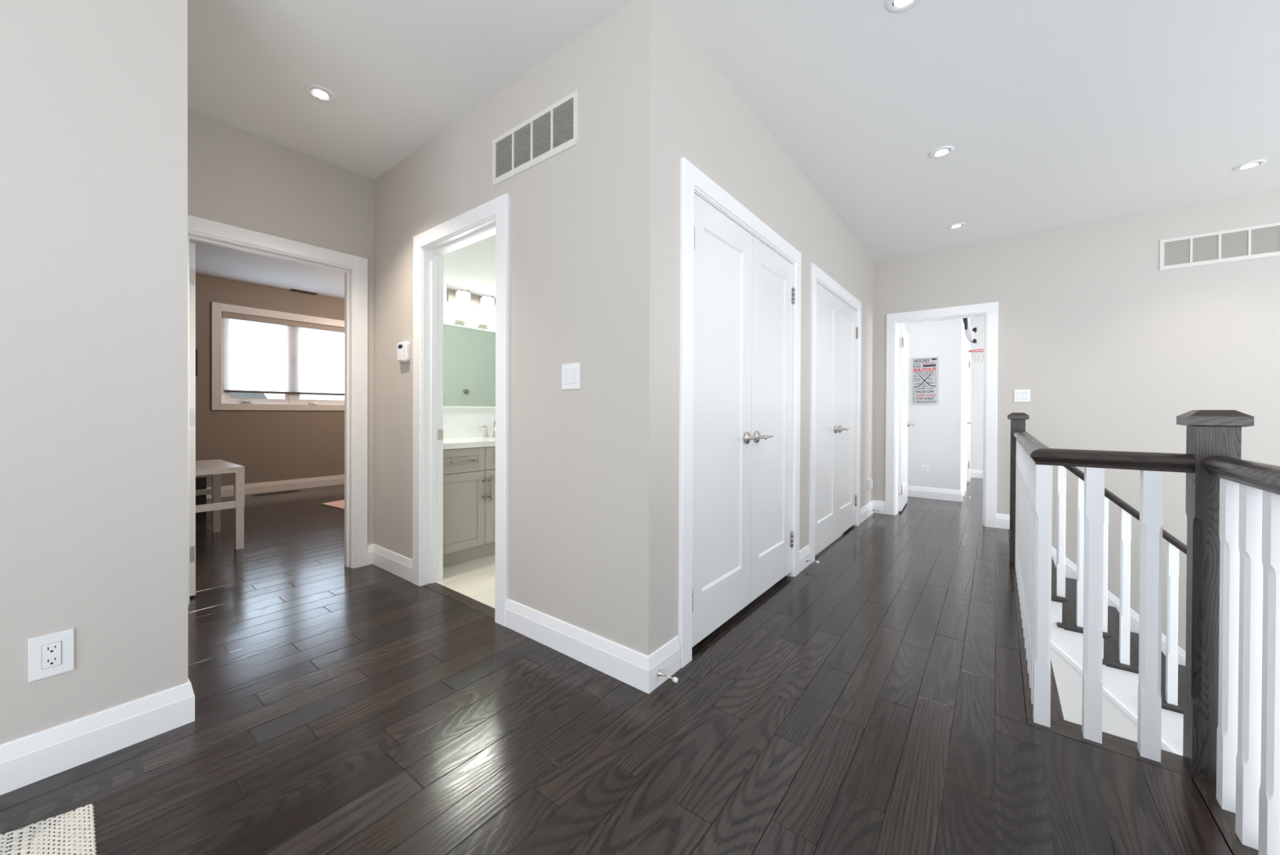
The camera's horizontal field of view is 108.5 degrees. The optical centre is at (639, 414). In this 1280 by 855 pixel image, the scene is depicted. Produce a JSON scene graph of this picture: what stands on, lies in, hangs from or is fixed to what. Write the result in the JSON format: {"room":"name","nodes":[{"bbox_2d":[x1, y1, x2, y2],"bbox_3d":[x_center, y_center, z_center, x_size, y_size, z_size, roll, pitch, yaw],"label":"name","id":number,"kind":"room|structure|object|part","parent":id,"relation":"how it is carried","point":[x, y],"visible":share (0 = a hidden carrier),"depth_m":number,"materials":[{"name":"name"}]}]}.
{"room":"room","nodes":[
{"label":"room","id":0,"kind":"room"},
{"bbox_2d":[0,0,187,744],"bbox_3d":[-3.140,-0.297,0.599,1.277,2.719,3.503,0,0,38],"label":"wall","id":1,"kind":"structure","parent":0,"point":[94,93],"depth_m":1.42,"materials":[{"name":"grey paint"}]},
{"bbox_2d":[27,628,74,681],"bbox_3d":[-1.742,0.711,1.365,0.009,0.125,0.084,0,0,38],"label":"power outlet","id":2,"kind":"object","parent":1,"relation":"attached to","point":[51,654],"visible":1,"depth_m":1.36,"materials":[{"name":"white plastic"}]},
{"bbox_2d":[41,640,61,668],"bbox_3d":[-1.741,0.711,1.364,0.004,0.069,0.035,0,0,38],"label":"receptacle","id":3,"kind":"object","parent":2,"relation":"attached to","point":[51,650],"depth_m":1.36,"materials":[{"name":"white plastic"}]},
{"bbox_2d":[0,677,195,795],"bbox_3d":[-3.077,0.995,0.688,1.299,0.136,3.318,0,0,38],"label":"baseboard","id":4,"kind":"structure","parent":1,"relation":"attached to","point":[28,759],"depth_m":1.42,"materials":[{"name":"white paint"}]},
{"bbox_2d":[195,274,344,487],"bbox_3d":[-5.168,-0.334,5.898,0.121,2.719,5.400,0,0,38],"label":"wall","id":5,"kind":"structure","parent":0,"point":[271,445],"depth_m":6.06,"materials":[{"name":"beige paint"}]},
{"bbox_2d":[195,348,197,376],"bbox_3d":[-5.499,-0.627,5.349,0.023,0.330,0.528,0,0,38],"label":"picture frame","id":6,"kind":"object","parent":5,"relation":"attached to","point":[196,349],"visible":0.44,"depth_m":5.54,"materials":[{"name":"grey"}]},
{"bbox_2d":[206,474,344,498],"bbox_3d":[-5.120,0.959,5.864,0.015,0.136,5.400,0,0,38],"label":"baseboard","id":7,"kind":"structure","parent":5,"relation":"attached to","point":[282,485],"depth_m":6.24,"materials":[{"name":"white paint"}]},
{"bbox_2d":[211,302,344,410],"bbox_3d":[-4.793,-0.722,6.363,0.141,1.326,1.684,0,0,38],"label":"window","id":8,"kind":"structure","parent":5,"relation":"attached to","point":[220,326],"depth_m":6.05,"materials":[{"name":"white paint"}]},
{"bbox_3d":[-5.085,-0.167,5.958,0.041,0.036,0.100,0,0,38],"label":"crank handle","id":9,"kind":"part","parent":8,"relation":"part of","materials":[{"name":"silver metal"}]},
{"bbox_3d":[-5.041,-0.714,6.088,0.035,1.080,0.642,0,0,38],"label":"sash","id":10,"kind":"part","parent":8,"relation":"part of","materials":[{"name":"glass"}]},
{"bbox_3d":[-4.589,-0.716,6.671,0.035,1.080,0.643,0,0,38],"label":"sash","id":11,"kind":"part","parent":8,"relation":"part of","materials":[{"name":"white paint"}]},
{"bbox_2d":[222,311,344,395],"bbox_3d":[-4.771,-0.786,6.346,0.040,1.004,1.480,0,0,38],"label":"roller blind","id":12,"kind":"object","parent":5,"relation":"attached to","point":[224,314],"visible":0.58,"depth_m":6.22,"materials":[{"name":"grey fabric"}]},
{"bbox_2d":[187,109,496,545],"bbox_3d":[-1.579,-0.306,3.688,0.097,2.719,3.300,0,0,38],"label":"wall","id":13,"kind":"structure","parent":0,"point":[237,177],"depth_m":2.96,"materials":[{"name":"grey paint"}]},
{"bbox_2d":[189,242,195,595],"bbox_3d":[-2.874,0.026,2.871,0.770,2.028,0.045,0,0,38],"label":"door","id":14,"kind":"structure","parent":13,"relation":"in","point":[192,246],"depth_m":2.65,"materials":[{"name":"white paint"}]},
{"bbox_2d":[187,214,368,607],"bbox_3d":[-2.271,-0.017,2.877,0.156,2.143,1.000,0,0,38],"label":"trim","id":15,"kind":"structure","parent":13,"relation":"attached to","point":[355,268],"depth_m":3.16,"materials":[{"name":"white paint"}]},
{"bbox_2d":[443,317,495,408],"bbox_3d":[-1.308,-0.413,3.947,0.013,0.708,1.450,0,0,38],"label":"wall mirror","id":16,"kind":"object","parent":13,"relation":"attached to","point":[468,347],"visible":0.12,"depth_m":3.81,"materials":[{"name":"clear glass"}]},
{"bbox_3d":[-1.308,-0.744,3.945,0.012,0.045,1.450,0,0,38],"label":"trim","id":17,"kind":"part","parent":16,"relation":"part of","materials":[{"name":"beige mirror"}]},
{"bbox_2d":[447,288,495,314],"bbox_3d":[-1.175,-0.922,3.982,0.174,0.158,0.940,0,0,38],"label":"vanity light","id":18,"kind":"object","parent":13,"relation":"attached to","point":[463,300],"visible":0.5,"depth_m":3.76,"materials":[{"name":"white glass"}]},
{"bbox_3d":[-1.397,-0.905,3.641,0.108,0.125,0.108,0,0,38],"label":"lamp shade","id":19,"kind":"part","parent":18,"relation":"part of","materials":[{"name":"white glass"}]},
{"bbox_3d":[-1.262,-0.905,3.815,0.108,0.125,0.108,0,0,38],"label":"lamp shade","id":20,"kind":"part","parent":18,"relation":"part of","materials":[{"name":"white glass"}]},
{"bbox_2d":[373,0,661,655],"bbox_3d":[-0.904,-0.297,2.553,2.434,2.719,0.069,0,0,38],"label":"wall","id":21,"kind":"structure","parent":0,"point":[584,220],"depth_m":2.04,"materials":[{"name":"grey paint"}]},
{"bbox_2d":[367,543,412,582],"bbox_3d":[-1.671,0.988,3.071,0.605,0.136,0.054,0,0,38],"label":"baseboard","id":22,"kind":"structure","parent":21,"relation":"attached to","point":[397,564],"depth_m":3.09,"materials":[{"name":"white paint"}]},
{"bbox_2d":[396,341,409,362],"bbox_3d":[-1.526,-0.403,2.969,0.126,0.130,0.034,0,0,38],"label":"alarm keypad","id":23,"kind":"object","parent":21,"relation":"attached to","point":[402,348],"visible":1,"depth_m":2.94,"materials":[{"name":"white plastic"}]},
{"bbox_2d":[437,429,442,439],"bbox_3d":[-1.272,0.126,2.933,0.002,0.065,0.031,0,0,38],"label":"strike plate","id":24,"kind":"object","parent":21,"relation":"attached to","point":[439,431],"visible":1,"depth_m":2.93,"materials":[{"name":"silver metal"}]},
{"bbox_2d":[412,192,509,626],"bbox_3d":[-1.002,-0.025,2.662,0.951,2.173,0.156,0,0,38],"label":"trim","id":25,"kind":"structure","parent":21,"relation":"attached to","point":[491,218],"depth_m":2.85,"materials":[{"name":"white paint"}]},
{"bbox_2d":[492,89,577,186],"bbox_3d":[-0.519,-1.304,2.204,0.622,0.235,0.008,0,0,38],"label":"air vent","id":26,"kind":"object","parent":21,"relation":"in","point":[553,131],"visible":1,"depth_m":2.18,"materials":[{"name":"white metal"}]},
{"bbox_2d":[561,362,580,389],"bbox_3d":[-0.308,-0.170,2.041,0.114,0.114,0.012,0,0,38],"label":"light switch","id":27,"kind":"object","parent":21,"relation":"attached to","point":[571,372],"visible":1,"depth_m":2.04,"materials":[{"name":"white plastic"}]},
{"bbox_2d":[505,598,680,693],"bbox_3d":[-0.257,1.000,2.132,0.908,0.136,0.222,0,0,38],"label":"baseboard","id":28,"kind":"structure","parent":21,"relation":"attached to","point":[639,670],"depth_m":1.94,"materials":[{"name":"white paint"}]},
{"bbox_2d":[657,669,678,682],"bbox_3d":[0.109,1.019,1.793,0.086,0.025,0.025,0,0,38],"label":"stopper","id":29,"kind":"object","parent":28,"relation":"attached to","point":[675,679],"visible":1,"depth_m":1.79,"materials":[{"name":"silver metal"}]},
{"bbox_3d":[0.103,1.019,1.798,0.070,0.025,0.025,0,0,38],"label":"stem","id":30,"kind":"part","parent":29,"relation":"part of","materials":[{"name":"silver metal"}]},
{"bbox_2d":[0,477,1232,854],"bbox_3d":[0.038,1.216,4.146,11.000,0.324,13.000,0,0,38],"label":"floor","id":31,"kind":"structure","parent":0,"point":[850,707],"depth_m":1.55,"materials":[{"name":"brown wood"}]},
{"bbox_2d":[0,803,97,854],"bbox_3d":[-1.549,1.064,0.865,0.822,0.010,0.550,0,0,-39],"label":"woven rug","id":32,"kind":"object","parent":31,"relation":"on","point":[72,832],"visible":1,"depth_m":1.16,"materials":[{"name":"white fabric"}]},
{"bbox_2d":[195,476,206,520],"bbox_3d":[-4.341,0.827,4.530,0.080,0.420,0.105,0,0,38],"label":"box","id":33,"kind":"object","parent":31,"relation":"on","point":[201,482],"visible":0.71,"depth_m":4.52,"materials":[{"name":"black"}]},
{"bbox_2d":[195,459,244,549],"bbox_3d":[-3.694,0.724,3.531,0.845,0.642,0.858,0,0,38],"label":"side table","id":34,"kind":"object","parent":31,"relation":"on","point":[215,468],"visible":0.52,"depth_m":3.59,"materials":[{"name":"white paint"}]},
{"bbox_3d":[-4.008,0.676,3.774,0.050,0.043,0.748,0,0,38],"label":"rail","id":35,"kind":"part","parent":34,"relation":"part of","materials":[{"name":"white paint"}]},
{"bbox_3d":[-3.384,0.698,3.290,0.050,0.049,0.748,0,0,38],"label":"rail","id":36,"kind":"part","parent":34,"relation":"part of","materials":[{"name":"white paint"}]},
{"bbox_3d":[-3.761,0.743,4.090,0.055,0.598,0.055,0,0,38],"label":"leg","id":37,"kind":"part","parent":34,"relation":"part of","materials":[{"name":"white paint"}]},
{"bbox_3d":[-3.136,0.748,3.607,0.055,0.598,0.055,0,0,38],"label":"leg","id":38,"kind":"part","parent":34,"relation":"part of","materials":[{"name":"white paint"}]},
{"bbox_2d":[252,489,299,496],"bbox_3d":[-4.764,1.025,6.043,0.120,0.004,0.480,0,0,38],"label":"floor vent","id":39,"kind":"object","parent":31,"relation":"in","point":[262,494],"visible":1,"depth_m":6.04,"materials":[{"name":"black metal"}]},
{"bbox_2d":[321,499,344,509],"bbox_3d":[-2.823,1.034,5.492,1.509,0.008,1.193,0,0,32],"label":"bedroom rug","id":40,"kind":"object","parent":31,"relation":"on","point":[338,504],"visible":0.14,"depth_m":5.29,"materials":[{"name":"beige fabric"}]},
{"bbox_2d":[422,582,494,618],"bbox_3d":[-1.015,1.065,2.646,0.770,0.012,0.075,0,0,38],"label":"trim","id":41,"kind":"structure","parent":31,"relation":"on","point":[467,601],"depth_m":2.64,"materials":[{"name":"brown wood"}]},
{"bbox_2d":[443,446,495,566],"bbox_3d":[-1.142,0.642,3.741,0.532,0.817,1.404,0,0,38],"label":"vanity cabinet","id":42,"kind":"object","parent":31,"relation":"on","point":[468,473],"visible":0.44,"depth_m":3.28,"materials":[{"name":"beige paint"}]},
{"bbox_3d":[-1.256,0.322,3.233,0.020,0.166,0.373,0,0,38],"label":"drawer","id":43,"kind":"part","parent":42,"relation":"part of","materials":[{"name":"beige paint"}]},
{"bbox_3d":[-1.233,0.325,3.215,0.038,0.017,0.198,0,0,38],"label":"bar handle","id":44,"kind":"part","parent":42,"relation":"part of","materials":[{"name":"silver metal"}]},
{"bbox_3d":[-1.258,0.679,3.235,0.020,0.539,0.373,0,0,38],"label":"cabinet door","id":45,"kind":"part","parent":42,"relation":"part of","materials":[{"name":"beige paint"}]},
{"bbox_2d":[443,436,495,449],"bbox_3d":[-1.122,0.213,3.779,0.519,0.040,1.498,0,0,38],"label":"countertop","id":46,"kind":"structure","parent":42,"relation":"on","point":[464,442],"depth_m":3.34,"materials":[{"name":"white stone"}]},
{"bbox_2d":[479,420,495,437],"bbox_3d":[-1.190,0.094,3.891,0.149,0.196,0.357,0,0,38],"label":"faucet","id":47,"kind":"object","parent":46,"relation":"on","point":[486,434],"visible":0.44,"depth_m":3.84,"materials":[{"name":"silver metal"}]},
{"bbox_3d":[-1.285,0.140,3.847,0.046,0.104,0.046,0,0,38],"label":"handle","id":48,"kind":"part","parent":47,"relation":"part of","materials":[{"name":"silver metal"}]},
{"bbox_3d":[-1.192,0.094,3.889,0.149,0.196,0.054,0,0,38],"label":"spout","id":49,"kind":"part","parent":47,"relation":"part of","materials":[{"name":"silver metal"}]},
{"bbox_3d":[-1.131,0.542,3.349,0.037,0.184,0.015,0,0,38],"label":"bar handle","id":50,"kind":"part","parent":42,"relation":"part of","materials":[{"name":"silver metal"}]},
{"bbox_3d":[-1.104,0.542,3.385,0.037,0.184,0.015,0,0,38],"label":"bar handle","id":51,"kind":"part","parent":42,"relation":"part of","materials":[{"name":"silver metal"}]},
{"bbox_3d":[-1.025,0.322,3.531,0.020,0.166,0.373,0,0,38],"label":"drawer","id":52,"kind":"part","parent":42,"relation":"part of","materials":[{"name":"beige paint"}]},
{"bbox_3d":[-1.027,0.678,3.533,0.020,0.539,0.373,0,0,38],"label":"cabinet door","id":53,"kind":"part","parent":42,"relation":"part of","materials":[{"name":"beige paint"}]},
{"bbox_2d":[187,0,1279,299],"bbox_3d":[0.565,-1.717,3.733,12.300,0.120,13.000,0,0,38],"label":"ceiling","id":54,"kind":"structure","parent":0,"point":[1055,114],"depth_m":2.33,"materials":[{"name":"white paint"}]},
{"bbox_2d":[289,288,318,294],"bbox_3d":[-4.630,-1.690,6.351,0.120,0.006,0.300,0,0,38],"label":"ceiling vent","id":55,"kind":"object","parent":54,"relation":"in","point":[292,290],"visible":1,"depth_m":6.34,"materials":[{"name":"grey metal"}]},
{"bbox_2d":[304,84,335,102],"bbox_3d":[-1.651,-1.662,2.382,0.132,0.018,0.132,0,0,38],"label":"recessed light","id":56,"kind":"object","parent":54,"relation":"in","point":[321,95],"visible":1,"depth_m":2.38,"materials":[{"name":"white plastic"}]},
{"bbox_3d":[-1.651,-1.659,2.382,0.058,0.002,0.058,0,0,38],"label":"bulb","id":57,"kind":"part","parent":56,"relation":"part of","materials":[{"name":"white glass"}]},
{"bbox_2d":[885,0,919,12],"bbox_3d":[1.045,-1.647,1.816,0.132,0.018,0.132,0,0,38],"label":"recessed light","id":58,"kind":"object","parent":54,"relation":"in","point":[892,6],"visible":1,"depth_m":1.85,"materials":[{"name":"white plastic"}]},
{"bbox_3d":[1.044,-1.645,1.816,0.058,0.002,0.058,0,0,38],"label":"bulb","id":59,"kind":"part","parent":58,"relation":"part of","materials":[{"name":"white glass"}]},
{"bbox_2d":[929,146,954,158],"bbox_3d":[1.892,-1.649,2.890,0.132,0.018,0.132,0,0,38],"label":"recessed light","id":60,"kind":"object","parent":54,"relation":"in","point":[944,152],"visible":1,"depth_m":2.89,"materials":[{"name":"white plastic"}]},
{"bbox_3d":[1.892,-1.647,2.890,0.058,0.002,0.058,0,0,38],"label":"bulb","id":61,"kind":"part","parent":60,"relation":"part of","materials":[{"name":"white glass"}]},
{"bbox_2d":[947,222,965,229],"bbox_3d":[2.763,-1.652,4.024,0.132,0.018,0.132,0,0,38],"label":"recessed light","id":62,"kind":"object","parent":54,"relation":"in","point":[957,225],"visible":1,"depth_m":4.02,"materials":[{"name":"white plastic"}]},
{"bbox_2d":[1232,159,1266,170],"bbox_3d":[4.001,-1.641,3.026,0.132,0.018,0.132,0,0,38],"label":"recessed light","id":63,"kind":"object","parent":54,"relation":"in","point":[1249,165],"visible":1,"depth_m":3.02,"materials":[{"name":"white plastic"}]},
{"bbox_3d":[4.001,-1.638,3.026,0.058,0.002,0.058,0,0,38],"label":"bulb","id":64,"kind":"part","parent":63,"relation":"part of","materials":[{"name":"white glass"}]},
{"bbox_2d":[658,0,874,648],"bbox_3d":[1.265,-0.293,3.465,0.120,2.719,4.029,0,0,38],"label":"wall","id":65,"kind":"structure","parent":0,"point":[705,122],"depth_m":2.23,"materials":[{"name":"grey paint"}]},
{"bbox_2d":[692,193,758,646],"bbox_3d":[0.426,0.027,2.269,0.100,2.020,0.644,0,0,38],"label":"door","id":66,"kind":"structure","parent":65,"relation":"in","point":[722,437],"depth_m":2.27,"materials":[{"name":"white paint"}]},
{"bbox_3d":[0.599,0.124,2.464,0.064,0.066,0.066,0,0,38],"label":"handle","id":67,"kind":"part","parent":66,"relation":"part of","materials":[{"name":"silver metal"}]},
{"bbox_3d":[0.585,0.125,2.407,0.018,0.018,0.103,0,0,38],"label":"lever","id":68,"kind":"part","parent":66,"relation":"part of","materials":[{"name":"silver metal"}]},
{"bbox_2d":[678,156,801,667],"bbox_3d":[0.576,-0.008,2.562,0.138,2.153,1.468,0,0,38],"label":"trim","id":69,"kind":"structure","parent":65,"relation":"attached to","point":[693,180],"depth_m":1.99,"materials":[{"name":"white paint"}]},
{"bbox_2d":[750,235,794,602],"bbox_3d":[0.822,0.026,2.780,0.100,2.020,0.644,0,0,38],"label":"door","id":70,"kind":"structure","parent":65,"relation":"in","point":[772,289],"depth_m":2.77,"materials":[{"name":"white paint"}]},
{"bbox_3d":[0.676,0.124,2.564,0.064,0.066,0.066,0,0,38],"label":"handle","id":71,"kind":"part","parent":70,"relation":"part of","materials":[{"name":"silver metal"}]},
{"bbox_2d":[799,544,810,572],"bbox_3d":[1.143,1.000,3.211,0.015,0.136,0.238,0,0,38],"label":"baseboard","id":72,"kind":"structure","parent":65,"relation":"attached to","point":[805,553],"depth_m":3.20,"materials":[{"name":"white paint"}]},
{"bbox_2d":[805,558,818,563],"bbox_3d":[1.198,1.016,3.200,0.086,0.025,0.025,0,0,38],"label":"stopper","id":73,"kind":"object","parent":65,"relation":"attached to","point":[806,559],"visible":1,"depth_m":3.20,"materials":[{"name":"silver metal"}]},
{"bbox_2d":[814,282,844,554],"bbox_3d":[1.482,0.030,3.632,0.100,2.031,0.656,0,0,38],"label":"door","id":74,"kind":"structure","parent":65,"relation":"in","point":[827,304],"depth_m":3.67,"materials":[{"name":"white paint"}]},
{"bbox_3d":[1.658,0.122,3.832,0.064,0.066,0.066,0,0,38],"label":"handle","id":75,"kind":"part","parent":74,"relation":"part of","materials":[{"name":"silver metal"}]},
{"bbox_2d":[808,262,861,563],"bbox_3d":[1.635,-0.010,3.930,0.138,2.153,1.492,0,0,38],"label":"trim","id":76,"kind":"structure","parent":65,"relation":"attached to","point":[817,275],"depth_m":3.36,"materials":[{"name":"white paint"}]},
{"bbox_2d":[836,297,857,537],"bbox_3d":[1.885,0.029,4.152,0.100,2.031,0.656,0,0,38],"label":"door","id":77,"kind":"structure","parent":65,"relation":"in","point":[847,329],"depth_m":4.17,"materials":[{"name":"white paint"}]},
{"bbox_3d":[1.735,0.122,3.932,0.064,0.066,0.066,0,0,38],"label":"handle","id":78,"kind":"part","parent":77,"relation":"part of","materials":[{"name":"silver metal"}]},
{"bbox_2d":[866,477,872,489],"bbox_3d":[2.392,0.720,4.796,0.045,0.116,0.072,0,0,38],"label":"night light","id":79,"kind":"object","parent":65,"relation":"attached to","point":[869,482],"visible":1,"depth_m":4.78,"materials":[{"name":"white plastic"}]},
{"bbox_2d":[860,499,884,523],"bbox_3d":[2.385,0.997,4.725,0.124,0.136,0.669,0,0,38],"label":"baseboard","id":80,"kind":"structure","parent":65,"relation":"attached to","point":[866,511],"depth_m":4.92,"materials":[{"name":"white paint"}]},
{"bbox_2d":[904,318,962,490],"bbox_3d":[3.650,-0.295,5.958,0.833,2.719,0.109,0,0,38],"label":"wall","id":81,"kind":"structure","parent":0,"point":[935,438],"depth_m":5.80,"materials":[{"name":"white paint"}]},
{"bbox_2d":[921,464,928,474],"bbox_3d":[3.642,0.704,5.891,0.072,0.116,0.009,0,0,38],"label":"power outlet","id":82,"kind":"object","parent":81,"relation":"attached to","point":[924,468],"visible":1,"depth_m":5.89,"materials":[{"name":"white plastic"}]},
{"bbox_2d":[911,356,938,404],"bbox_3d":[3.642,-0.432,5.887,0.291,0.594,0.013,0,0,38],"label":"sign","id":83,"kind":"object","parent":81,"relation":"attached to","point":[925,371],"visible":1,"depth_m":5.88,"materials":[{"name":"white paper"}]},
{"bbox_2d":[960,317,971,488],"bbox_3d":[4.708,-0.296,6.851,0.253,2.719,2.600,0,0,38],"label":"wall","id":84,"kind":"structure","parent":0,"point":[969,319],"depth_m":6.10,"materials":[{"name":"white paint"}]},
{"bbox_2d":[907,480,966,501],"bbox_3d":[4.002,0.996,6.234,0.628,0.136,1.004,0,0,38],"label":"baseboard","id":85,"kind":"structure","parent":84,"relation":"attached to","point":[914,491],"depth_m":5.83,"materials":[{"name":"white paint"}]},
{"bbox_2d":[964,338,971,484],"bbox_3d":[4.879,0.002,6.935,0.118,2.125,1.130,0,0,38],"label":"trim","id":86,"kind":"structure","parent":84,"relation":"attached to","point":[967,344],"depth_m":6.51,"materials":[{"name":"white paint"}]},
{"bbox_2d":[966,361,971,482],"bbox_3d":[4.923,0.037,6.909,0.100,2.000,0.950,0,0,38],"label":"door","id":87,"kind":"structure","parent":84,"relation":"in","point":[968,422],"depth_m":7.20,"materials":[{"name":"white paint"}]},
{"bbox_2d":[963,317,977,343],"bbox_3d":[4.160,-1.106,5.828,0.197,0.416,0.080,0,0,-10],"label":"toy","id":88,"kind":"object","parent":84,"relation":"hanging from","point":[968,331],"visible":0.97,"depth_m":5.81,"materials":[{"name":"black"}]},
{"bbox_2d":[968,347,983,362],"bbox_3d":[4.960,-0.909,6.718,0.296,0.291,0.440,0,0,38],"label":"hoop","id":89,"kind":"object","parent":84,"relation":"attached to","point":[969,350],"visible":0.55,"depth_m":6.75,"materials":[{"name":"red plastic"}]},
{"bbox_2d":[970,315,984,470],"bbox_3d":[6.779,-0.287,6.955,3.400,2.719,0.100,0,0,38],"label":"wall","id":90,"kind":"structure","parent":0,"point":[977,368],"depth_m":7.75,"materials":[{"name":"white paint"}]},
{"bbox_2d":[969,469,982,480],"bbox_3d":[6.624,1.006,6.660,3.027,0.136,0.560,0,0,38],"label":"baseboard","id":91,"kind":"structure","parent":90,"relation":"attached to","point":[974,473],"depth_m":7.74,"materials":[{"name":"white paint"}]},
{"bbox_2d":[872,191,1279,650],"bbox_3d":[4.591,1.172,3.478,5.382,5.619,0.060,0,0,38],"label":"wall","id":92,"kind":"structure","parent":0,"point":[1109,346],"depth_m":3.88,"materials":[{"name":"grey paint"}]},
{"bbox_2d":[897,324,914,511],"bbox_3d":[3.056,0.037,5.280,0.100,2.020,0.758,0,0,35],"label":"door","id":93,"kind":"structure","parent":92,"relation":"in","point":[904,424],"depth_m":5.19,"materials":[{"name":"white paint"}]},
{"bbox_2d":[884,301,998,527],"bbox_3d":[3.052,-0.002,4.706,0.944,2.140,0.156,0,0,38],"label":"trim","id":94,"kind":"structure","parent":92,"relation":"attached to","point":[989,310],"depth_m":4.51,"materials":[{"name":"white paint"}]},
{"bbox_2d":[996,513,1009,528],"bbox_3d":[3.456,1.004,4.309,0.198,0.136,0.015,0,0,38],"label":"baseboard","id":95,"kind":"structure","parent":92,"relation":"attached to","point":[1002,520],"depth_m":4.33,"materials":[{"name":"white paint"}]},
{"bbox_2d":[1013,389,1030,401],"bbox_3d":[3.528,-0.174,4.254,0.114,0.114,0.012,0,0,38],"label":"light switch","id":96,"kind":"object","parent":92,"relation":"attached to","point":[1020,395],"visible":1,"depth_m":4.25,"materials":[{"name":"white plastic"}]},
{"bbox_2d":[1050,545,1185,755],"bbox_3d":[4.191,2.443,2.953,2.665,2.863,1.264,0,0,38],"label":"staircase","id":97,"kind":"structure","parent":92,"relation":"attached to","point":[1120,681],"depth_m":3.14,"materials":[{"name":"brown wood"}]},
{"bbox_2d":[1025,431,1186,705],"bbox_3d":[3.709,1.690,2.591,2.392,3.128,0.075,0,0,38],"label":"stair railing","id":98,"kind":"object","parent":97,"relation":"on","point":[1174,545],"visible":0.46,"depth_m":3.00,"materials":[{"name":"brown wood"}]},
{"bbox_3d":[3.710,1.216,2.590,2.388,2.179,0.075,0,0,38],"label":"handrail","id":99,"kind":"part","parent":98,"relation":"part of","materials":[{"name":"brown wood"}]},
{"bbox_3d":[3.820,2.675,2.476,2.665,2.401,0.014,0,0,38],"label":"stringer moulding","id":100,"kind":"part","parent":97,"relation":"part of","materials":[{"name":"white paint"}]},
{"bbox_2d":[1159,222,1279,270],"bbox_3d":[4.452,-1.286,3.538,0.622,0.242,0.008,0,0,38],"label":"air vent","id":101,"kind":"object","parent":92,"relation":"in","point":[1261,241],"visible":1,"depth_m":3.54,"materials":[{"name":"white metal"}]},
{"bbox_2d":[1050,646,1166,751],"bbox_3d":[3.842,2.747,2.505,2.665,2.473,0.056,0,0,38],"label":"wall","id":102,"kind":"structure","parent":0,"point":[1068,681],"depth_m":3.14,"materials":[{"name":"white paint"}]},
{"bbox_3d":[0.587,2.546,0.239,0.470,2.870,7.490,0,0,38],"label":"wall","id":103,"kind":"structure","parent":0,"visible":0},
{"bbox_2d":[1008,529,1063,724],"bbox_3d":[2.433,1.090,2.920,0.104,0.030,3.407,0,0,38],"label":"trim","id":104,"kind":"structure","parent":103,"relation":"on","point":[1056,713],"depth_m":1.86,"materials":[{"name":"brown wood"}]},
{"bbox_2d":[1007,409,1279,854],"bbox_3d":[1.221,0.533,1.064,0.511,1.094,5.576,0,0,38],"label":"guard railing","id":105,"kind":"object","parent":104,"relation":"on","point":[1231,727],"visible":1,"depth_m":1.37,"materials":[{"name":"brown wood"}]},
{"bbox_3d":[2.736,0.552,3.342,0.082,1.044,0.082,0,0,38],"label":"newel post","id":106,"kind":"part","parent":105,"relation":"part of","materials":[{"name":"brown wood"}]},
{"bbox_3d":[2.056,0.144,2.443,0.075,0.056,2.174,0,0,38],"label":"handrail","id":107,"kind":"part","parent":105,"relation":"part of","materials":[{"name":"brown wood"}]},
{"bbox_3d":[1.532,0.146,1.520,0.377,0.056,0.075,0,0,38],"label":"handrail","id":108,"kind":"part","parent":105,"relation":"part of","materials":[{"name":"brown wood"}]},
{"bbox_3d":[1.716,0.555,1.385,0.086,1.050,0.086,0,0,38],"label":"newel post","id":109,"kind":"part","parent":105,"relation":"part of","materials":[{"name":"brown wood"}]},
{"bbox_3d":[0.684,0.150,0.042,0.075,0.056,3.303,0,0,38],"label":"handrail","id":110,"kind":"part","parent":105,"relation":"part of","materials":[{"name":"brown wood"}]},
{"bbox_2d":[1027,720,1195,779],"bbox_3d":[1.575,1.094,1.498,0.485,0.030,0.110,0,0,38],"label":"trim","id":111,"kind":"structure","parent":103,"relation":"on","point":[1171,761],"depth_m":1.50,"materials":[{"name":"brown wood"}]},
{"bbox_2d":[1192,776,1257,854],"bbox_3d":[0.103,1.099,-0.710,0.111,0.030,5.400,0,0,38],"label":"trim","id":112,"kind":"structure","parent":103,"relation":"on","point":[1224,820],"depth_m":1.24,"materials":[{"name":"brown wood"}]},
{"label":"outside","id":113,"kind":"structure","parent":0,"visible":0},
{"bbox_3d":[-23.920,4.143,24.853,51.800,0.200,70.000,0,0,38],"label":"lawn","id":114,"kind":"structure","parent":113,"visible":0},
{"bbox_2d":[230,362,266,398],"bbox_3d":[-21.766,0.924,20.902,8.600,6.300,6.000,0,0,38],"label":"house","id":115,"kind":"structure","parent":114,"relation":"on","point":[241,379],"depth_m":19.84,"materials":[{"name":"grey paint"}]}
]}

